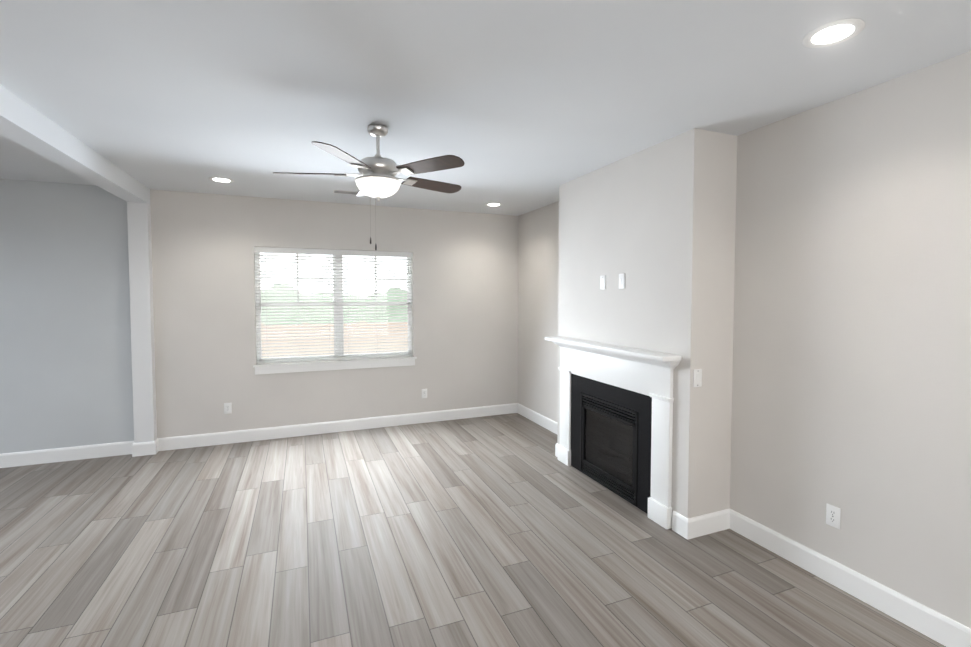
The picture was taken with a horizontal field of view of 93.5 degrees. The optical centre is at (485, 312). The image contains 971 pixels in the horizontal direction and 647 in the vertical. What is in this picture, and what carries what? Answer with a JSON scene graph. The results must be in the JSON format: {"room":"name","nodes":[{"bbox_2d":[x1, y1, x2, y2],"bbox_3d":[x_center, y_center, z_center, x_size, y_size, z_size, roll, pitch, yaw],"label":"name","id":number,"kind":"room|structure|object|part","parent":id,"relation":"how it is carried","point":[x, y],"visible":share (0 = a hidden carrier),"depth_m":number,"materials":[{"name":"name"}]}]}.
{"room":"living room","nodes":[
{"label":"living room","id":0,"kind":"room"},
{"bbox_2d":[0,179,517,453],"bbox_3d":[-3.604,0.092,4.799,8.990,2.740,0.150,-1,2,-22],"label":"wall","id":1,"kind":"structure","parent":0,"point":[465,308],"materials":[{"name":"paint"}]},
{"bbox_2d":[0,441,139,467],"bbox_3d":[-5.613,1.428,3.949,4.290,0.135,0.019,-1,2,-22],"label":"baseboard","id":2,"kind":"structure","parent":1,"relation":"attached to","point":[53,455],"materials":[{"name":"white wood"}]},
{"bbox_2d":[224,403,231,413],"bbox_3d":[-2.853,1.058,5.054,0.074,0.120,0.008,-1,2,-22],"label":"electrical outlet","id":3,"kind":"object","parent":1,"relation":"attached to","point":[227,408],"visible":1,"depth_m":5.05,"materials":[{"name":"white plastic"}]},
{"bbox_2d":[152,403,515,453],"bbox_3d":[-1.505,1.364,5.605,4.230,0.135,0.019,-1,2,-22],"label":"baseboard","id":4,"kind":"structure","parent":1,"relation":"attached to","point":[219,438],"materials":[{"name":"white wood"}]},
{"bbox_2d":[254,247,414,374],"bbox_3d":[-1.777,-0.037,5.524,1.829,1.438,0.165,-1,2,-22],"label":"window","id":5,"kind":"structure","parent":1,"relation":"in","point":[338,303],"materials":[{"name":"white plastic"}]},
{"bbox_2d":[259,251,260,312],"bbox_3d":[-2.533,-0.342,5.134,0.009,0.700,0.009,-1,2,-22],"label":"blind wand","id":6,"kind":"object","parent":5,"relation":"hanging from","point":[260,283],"visible":1,"depth_m":5.13,"materials":[{"name":"white plastic"}]},
{"bbox_2d":[265,253,267,360],"bbox_3d":[-2.492,-0.070,5.186,0.002,1.256,0.002,-1,2,-22],"label":"blind cord","id":7,"kind":"object","parent":5,"relation":"hanging from","point":[265,253],"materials":[{"name":"white fabric"}]},
{"bbox_2d":[328,255,329,348],"bbox_3d":[-1.862,-0.080,5.440,0.002,1.256,0.002,-1,2,-22],"label":"blind cord","id":8,"kind":"object","parent":5,"relation":"hanging from","point":[328,255],"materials":[{"name":"white fabric"}]},
{"bbox_3d":[-1.768,-0.095,5.496,1.799,1.317,0.062,-1,2,-22],"label":"window blind rails","id":9,"kind":"part","parent":5,"relation":"part of","materials":[{"name":"white plastic"}]},
{"bbox_3d":[-1.749,0.642,5.481,1.829,0.083,0.014,-1,2,-22],"label":"window apron","id":10,"kind":"part","parent":5,"relation":"part of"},
{"bbox_2d":[347,256,348,345],"bbox_3d":[-1.658,-0.083,5.522,0.002,1.256,0.002,-1,2,-22],"label":"blind cord","id":11,"kind":"object","parent":5,"relation":"hanging from","point":[348,311],"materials":[{"name":"white fabric"}]},
{"bbox_2d":[376,256,377,355],"bbox_3d":[-1.343,-0.088,5.649,0.002,1.256,0.002,-1,2,-22],"label":"blind cord","id":12,"kind":"object","parent":5,"relation":"hanging from","point":[376,256],"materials":[{"name":"white fabric"}]},
{"bbox_2d":[403,286,404,354],"bbox_3d":[-1.029,-0.093,5.776,0.002,1.256,0.002,-1,2,-22],"label":"blind cord","id":13,"kind":"object","parent":5,"relation":"hanging from","point":[403,286],"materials":[{"name":"white fabric"}]},
{"bbox_2d":[253,356,416,367],"bbox_3d":[-1.762,0.588,5.513,1.865,0.022,0.122,-1,2,-22],"label":"window sill","id":14,"kind":"structure","parent":1,"relation":"attached to","point":[329,361],"depth_m":5.43,"materials":[{"name":"white wood"}]},
{"bbox_2d":[422,389,426,397],"bbox_3d":[-0.787,1.042,5.888,0.074,0.120,0.008,-1,2,-22],"label":"electrical outlet","id":15,"kind":"object","parent":1,"relation":"attached to","point":[424,393],"visible":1,"depth_m":5.88,"materials":[{"name":"white plastic"}]},
{"bbox_2d":[0,413,945,646],"bbox_3d":[-1.924,1.661,0.693,8.990,0.080,9.131,-1,2,-22],"label":"floor","id":16,"kind":"structure","parent":0,"point":[507,530],"depth_m":2.86,"materials":[{"name":"grey wood"}]},
{"bbox_2d":[127,202,156,442],"bbox_3d":[-3.530,0.176,4.697,0.170,2.580,0.101,-1,2,-22],"label":"pilaster","id":17,"kind":"object","parent":16,"relation":"on","point":[141,315],"visible":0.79,"depth_m":4.65,"materials":[{"name":"paint"}]},
{"bbox_2d":[545,336,681,528],"bbox_3d":[1.107,0.881,3.909,0.480,1.232,1.600,-1,2,-22],"label":"fireplace","id":18,"kind":"object","parent":16,"relation":"on","point":[616,418],"visible":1,"depth_m":3.69,"materials":[{"name":"white wood"}]},
{"bbox_3d":[1.040,1.125,3.892,0.004,0.485,0.668,-1,2,-22],"label":"glass","id":19,"kind":"part","parent":18,"relation":"part of","materials":[{"name":"black glass"}]},
{"bbox_3d":[1.001,0.331,3.845,0.087,0.066,1.576,-1,2,-22],"label":"crown","id":20,"kind":"part","parent":18,"relation":"part of","materials":[{"name":"white wood"}]},
{"bbox_2d":[0,0,970,215],"bbox_3d":[-1.924,-1.166,0.583,8.990,0.100,9.131,-1,2,-22],"label":"ceiling","id":21,"kind":"structure","parent":0,"point":[519,107],"depth_m":2.31,"materials":[{"name":"paint"}]},
{"bbox_2d":[0,85,149,203],"bbox_3d":[-1.896,-1.037,0.600,0.170,0.160,8.831,-1,2,-22],"label":"header beam","id":22,"kind":"structure","parent":21,"relation":"attached to","point":[26,125],"depth_m":3.04,"materials":[{"name":"paint"}]},
{"bbox_2d":[209,177,233,182],"bbox_3d":[-2.501,-1.257,4.323,0.211,0.007,0.211,-1,2,-22],"label":"recessed light","id":23,"kind":"object","parent":21,"relation":"in","point":[222,179],"visible":1,"depth_m":4.30,"materials":[{"name":"white plastic"}]},
{"bbox_2d":[333,190,356,194],"bbox_3d":[-1.454,-1.277,4.863,0.320,0.009,0.140,-1,2,-22],"label":"ceiling vent","id":24,"kind":"object","parent":21,"relation":"in","point":[345,192],"visible":0.69,"depth_m":4.83,"materials":[{"name":"white metal"}]},
{"bbox_2d":[272,124,464,249],"bbox_3d":[-0.725,-0.807,3.046,1.274,0.806,1.223,-1,2,-22],"label":"ceiling fan","id":25,"kind":"object","parent":21,"relation":"hanging from","point":[376,178],"visible":1,"depth_m":2.89,"materials":[{"name":"silver metal"}]},
{"bbox_3d":[-0.703,-1.009,2.989,0.262,0.296,0.262,-1,2,-22],"label":"motor","id":26,"kind":"part","parent":25,"relation":"part of","materials":[{"name":"silver metal"}]},
{"bbox_3d":[-0.703,-0.809,2.996,0.286,0.105,0.286,-1,2,-22],"label":"lamp shade","id":27,"kind":"part","parent":25,"relation":"part of","materials":[{"name":"white glass"}]},
{"bbox_2d":[485,203,501,205],"bbox_3d":[0.098,-1.302,5.500,0.211,0.007,0.211,-1,2,-22],"label":"recessed light","id":28,"kind":"object","parent":21,"relation":"in","point":[493,204],"visible":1,"depth_m":5.49,"materials":[{"name":"white plastic"}]},
{"bbox_2d":[802,18,864,47],"bbox_3d":[1.451,-1.163,1.908,0.211,0.007,0.211,-1,2,-22],"label":"recessed light","id":29,"kind":"object","parent":21,"relation":"in","point":[833,33],"visible":1,"depth_m":1.90,"materials":[{"name":"white plastic"}]},
{"bbox_2d":[558,128,736,517],"bbox_3d":[1.233,0.126,3.901,0.390,2.740,1.695,-1,2,-22],"label":"wall","id":30,"kind":"structure","parent":0,"point":[656,224],"depth_m":3.19,"materials":[{"name":"paint"}]},
{"bbox_2d":[555,443,559,456],"bbox_3d":[0.898,1.398,4.734,0.386,0.135,0.024,-1,2,-22],"label":"baseboard","id":31,"kind":"structure","parent":30,"relation":"attached to","point":[556,446],"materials":[{"name":"white wood"}]},
{"bbox_2d":[600,275,605,288],"bbox_3d":[1.007,-0.260,3.916,0.007,0.120,0.074,-1,2,-22],"label":"outlet","id":32,"kind":"object","parent":30,"relation":"attached to","point":[602,281],"visible":1,"depth_m":3.90,"materials":[{"name":"white plastic"}]},
{"bbox_2d":[619,273,624,288],"bbox_3d":[1.100,-0.256,3.684,0.008,0.120,0.074,-1,2,-22],"label":"outlet","id":33,"kind":"object","parent":30,"relation":"attached to","point":[621,281],"visible":1,"depth_m":3.68,"materials":[{"name":"white plastic"}]},
{"bbox_2d":[693,369,701,386],"bbox_3d":[1.429,0.441,3.072,0.074,0.120,0.009,-1,2,-22],"label":"switch","id":34,"kind":"object","parent":30,"relation":"attached to","point":[697,377],"visible":1,"depth_m":3.07,"materials":[{"name":"white plastic"}]},
{"bbox_2d":[672,508,970,646],"bbox_3d":[2.533,1.553,0.711,0.406,0.135,5.538,-1,2,-22],"label":"baseboard","id":35,"kind":"structure","parent":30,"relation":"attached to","point":[942,629],"depth_m":2.57,"materials":[{"name":"white wood"}]},
{"bbox_2d":[518,51,970,627],"bbox_3d":[2.203,0.191,2.221,0.150,2.740,8.981,-1,2,-22],"label":"wall","id":36,"kind":"structure","parent":0,"point":[852,347],"depth_m":2.48,"materials":[{"name":"paint"}]},
{"bbox_2d":[516,403,557,434],"bbox_3d":[0.771,1.364,5.596,0.016,0.135,1.702,-1,2,-22],"label":"baseboard","id":37,"kind":"structure","parent":36,"relation":"attached to","point":[543,421],"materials":[{"name":"white wood"}]},
{"bbox_2d":[826,503,840,528],"bbox_3d":[1.980,1.159,2.600,0.008,0.120,0.074,-1,2,-22],"label":"electrical outlet","id":38,"kind":"object","parent":36,"relation":"attached to","point":[833,513],"visible":1,"depth_m":2.60,"materials":[{"name":"white plastic"}]},
{"label":"outside","id":39,"kind":"structure","parent":0,"visible":0},
{"bbox_2d":[261,321,407,363],"bbox_3d":[1.111,0.488,41.677,85.000,0.001,64.599,-1,2,-22],"label":"ground","id":40,"kind":"structure","parent":39,"point":[319,345],"depth_m":21.56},
{"bbox_2d":[261,282,407,324],"bbox_3d":[-1.996,-0.638,39.359,54.351,3.616,6.507,-1,2,-22],"label":"trees","id":41,"kind":"object","parent":40,"relation":"on","point":[313,322],"depth_m":32.72,"materials":[{"name":"green plant"}]}
]}

